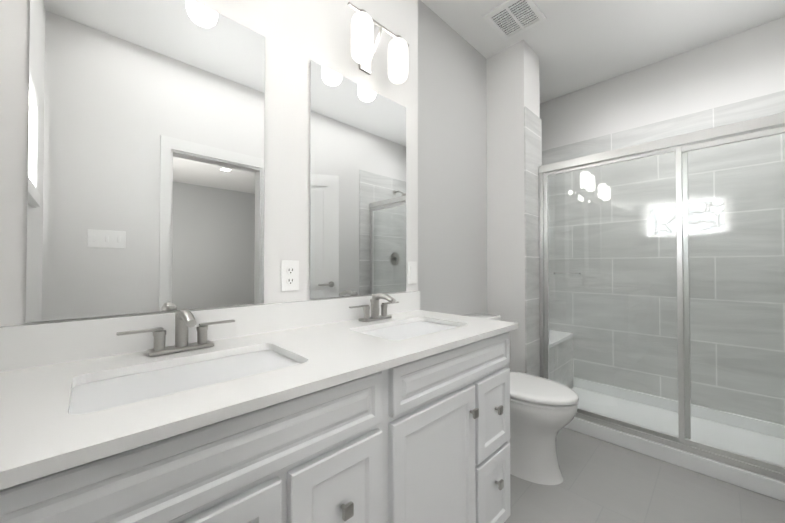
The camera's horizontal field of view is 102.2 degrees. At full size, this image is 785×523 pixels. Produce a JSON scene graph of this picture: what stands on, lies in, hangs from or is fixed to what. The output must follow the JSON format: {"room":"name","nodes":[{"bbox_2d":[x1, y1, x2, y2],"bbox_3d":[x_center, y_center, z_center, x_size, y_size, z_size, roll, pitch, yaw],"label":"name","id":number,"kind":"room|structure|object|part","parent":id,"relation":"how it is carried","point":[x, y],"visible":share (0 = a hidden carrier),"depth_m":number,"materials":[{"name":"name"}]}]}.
{"room":"bathroom","nodes":[
{"label":"bathroom","id":0,"kind":"room"},
{"bbox_2d":[0,0,417,326],"bbox_3d":[-0.483,-0.216,1.207,1.614,2.740,0.120,1,-1,-44],"label":"wall","id":1,"kind":"structure","parent":0,"point":[298,35],"depth_m":1.20,"materials":[{"name":"white paint"}]},
{"bbox_2d":[25,0,264,322],"bbox_3d":[-0.663,-0.334,0.945,0.559,0.961,0.006,1,-1,-44],"label":"mirror","id":2,"kind":"object","parent":1,"relation":"attached to","point":[146,143],"visible":1,"depth_m":0.90,"materials":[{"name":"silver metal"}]},
{"bbox_2d":[0,291,419,370],"bbox_3d":[-0.391,0.204,1.190,1.484,0.100,0.020,1,-1,-44],"label":"backsplash","id":3,"kind":"structure","parent":1,"relation":"attached to","point":[27,345],"depth_m":0.87,"materials":[{"name":"white stone"}]},
{"bbox_2d":[281,260,298,290],"bbox_3d":[-0.389,0.054,1.204,0.072,0.116,0.008,1,-1,-44],"label":"electrical outlet","id":4,"kind":"object","parent":1,"relation":"attached to","point":[289,275],"visible":1,"depth_m":1.20,"materials":[{"name":"white plastic"}]},
{"bbox_3d":[-0.388,0.054,1.203,0.032,0.072,0.004,1,-1,-44],"label":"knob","id":5,"kind":"part","parent":4,"relation":"part of","materials":[{"name":"white plastic"}]},
{"bbox_2d":[309,60,405,298],"bbox_3d":[-0.130,-0.327,1.460,0.557,0.961,0.006,1,-1,-44],"label":"mirror","id":6,"kind":"object","parent":1,"relation":"attached to","point":[357,189],"visible":1,"depth_m":1.42,"materials":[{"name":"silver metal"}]},
{"bbox_2d":[348,2,408,83],"bbox_3d":[-0.075,-0.932,1.410,0.350,0.206,0.165,1,-1,-44],"label":"sconce","id":7,"kind":"object","parent":1,"relation":"attached to","point":[363,47],"visible":1,"depth_m":1.33,"materials":[{"name":"white glass"}]},
{"bbox_2d":[407,262,416,283],"bbox_3d":[0.105,0.060,1.683,0.072,0.116,0.007,1,-1,-44],"label":"switch plate","id":8,"kind":"object","parent":1,"relation":"attached to","point":[411,272],"visible":1,"depth_m":1.68,"materials":[{"name":"white plastic"}]},
{"bbox_3d":[0.106,0.060,1.682,0.032,0.068,0.004,1,-1,-44],"label":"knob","id":9,"kind":"part","parent":8,"relation":"part of","materials":[{"name":"white plastic"}]},
{"bbox_2d":[418,0,486,314],"bbox_3d":[0.759,-0.200,2.548,2.036,2.740,0.120,1,-1,-44],"label":"wall","id":10,"kind":"structure","parent":0,"point":[452,182],"depth_m":2.11,"materials":[{"name":"grey paint"}]},
{"bbox_2d":[486,40,539,372],"bbox_3d":[0.929,-0.201,2.428,0.282,2.740,0.290,1,-1,-44],"label":"wall","id":11,"kind":"structure","parent":0,"point":[512,81],"depth_m":2.32,"materials":[{"name":"white paint"}]},
{"bbox_2d":[524,106,540,376],"bbox_3d":[1.034,0.038,2.317,0.282,2.260,0.010,1,-1,-44],"label":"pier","id":12,"kind":"object","parent":11,"relation":"attached to","point":[532,142],"visible":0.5,"depth_m":2.29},
{"bbox_2d":[421,0,784,102],"bbox_3d":[2.039,-1.648,-0.579,4.570,0.080,6.420,1,-1,-44],"label":"ceiling","id":13,"kind":"structure","parent":0,"point":[575,45],"depth_m":2.16,"materials":[{"name":"white paint"}]},
{"bbox_2d":[483,0,545,40],"bbox_3d":[0.786,-1.569,2.038,0.310,0.012,0.275,1,-1,-44],"label":"ceiling vent","id":14,"kind":"object","parent":13,"relation":"in","point":[535,12],"depth_m":2.03,"materials":[{"name":"white"}]},
{"bbox_3d":[0.786,-1.574,2.038,0.250,0.002,0.215,1,-1,-44],"label":"ceiling air vent slot","id":15,"kind":"part","parent":14,"relation":"part of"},
{"bbox_2d":[504,427,784,522],"bbox_3d":[0.551,1.181,0.924,4.570,0.060,2.140,1,-1,-44],"label":"floor","id":16,"kind":"structure","parent":0,"point":[605,482],"depth_m":1.57,"materials":[{"name":"tile"}]},
{"bbox_2d":[0,327,518,522],"bbox_3d":[-0.202,0.712,0.989,1.484,0.878,0.562,1,-1,-44],"label":"bathroom vanity","id":17,"kind":"object","parent":16,"relation":"on","point":[385,408],"depth_m":0.70,"materials":[{"name":"white wood"}]},
{"bbox_2d":[0,311,518,478],"bbox_3d":[-0.204,0.262,0.996,1.484,0.021,0.557,1,-1,-44],"label":"countertop","id":18,"kind":"structure","parent":17,"relation":"on","point":[46,417],"depth_m":0.65,"materials":[{"name":"white stone"}]},
{"bbox_2d":[116,309,235,354],"bbox_3d":[-0.564,0.190,0.861,0.278,0.120,0.150,1,-1,-44],"label":"faucet","id":19,"kind":"object","parent":18,"relation":"on","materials":[{"name":"silver metal"}]},
{"bbox_2d":[88,347,291,406],"bbox_3d":[-0.447,0.332,0.738,0.438,0.149,0.273,1,-1,-44],"label":"sink","id":20,"kind":"object","parent":18,"relation":"in","point":[121,384],"depth_m":0.76,"materials":[{"name":"white ceramic"}]},
{"bbox_2d":[348,293,399,322],"bbox_3d":[-0.044,0.196,1.365,0.278,0.120,0.150,1,-1,-44],"label":"faucet","id":21,"kind":"object","parent":18,"relation":"on","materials":[{"name":"silver metal"}]},
{"bbox_2d":[360,319,451,338],"bbox_3d":[0.074,0.338,1.242,0.438,0.149,0.273,1,-1,-44],"label":"sink","id":22,"kind":"object","parent":18,"relation":"in","point":[410,326],"depth_m":1.33,"materials":[{"name":"white ceramic"}]},
{"bbox_2d":[462,313,578,484],"bbox_3d":[0.697,0.762,1.878,0.414,0.800,0.723,1,-1,-44],"label":"toilet","id":23,"kind":"object","parent":16,"relation":"on","point":[543,411],"visible":0.35,"depth_m":1.67,"materials":[{"name":"white ceramic"}]},
{"bbox_3d":[0.783,0.721,1.790,0.374,0.051,0.475,1,-1,-44],"label":"seat","id":24,"kind":"part","parent":23,"relation":"part of","materials":[{"name":"white ceramic"}]},
{"bbox_2d":[549,330,573,388],"bbox_3d":[1.300,0.913,2.750,0.694,0.520,0.300,1,-1,-44],"label":"shower bench","id":25,"kind":"object","parent":16,"relation":"on","point":[565,358],"depth_m":2.72,"materials":[{"name":"tile"}]},
{"bbox_2d":[565,377,784,501],"bbox_3d":[1.918,1.102,2.046,0.781,0.125,1.586,1,-1,-44],"label":"shower pan","id":26,"kind":"object","parent":16,"relation":"on","point":[755,482],"visible":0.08,"depth_m":2.06,"materials":[{"name":"white plastic"}]},
{"bbox_2d":[539,112,784,481],"bbox_3d":[1.679,0.173,1.827,0.091,1.793,1.586,1,-1,-44],"label":"shower enclosure","id":27,"kind":"object","parent":26,"relation":"on","point":[681,146],"visible":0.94,"depth_m":1.81,"materials":[{"name":"clear glass"}]},
{"bbox_2d":[540,16,784,150],"bbox_3d":[2.150,-0.200,2.488,0.120,2.740,2.140,1,-1,-44],"label":"wall","id":28,"kind":"structure","parent":0,"point":[743,65],"depth_m":2.41,"materials":[{"name":"white paint"}]},
{"bbox_2d":[542,90,784,424],"bbox_3d":[2.103,0.039,2.440,0.010,2.260,1.900,1,-1,-44],"label":"shower wall tile","id":29,"kind":"structure","parent":28,"relation":"attached to","point":[757,107],"depth_m":2.40,"materials":[{"name":"grey tile"}]}
]}

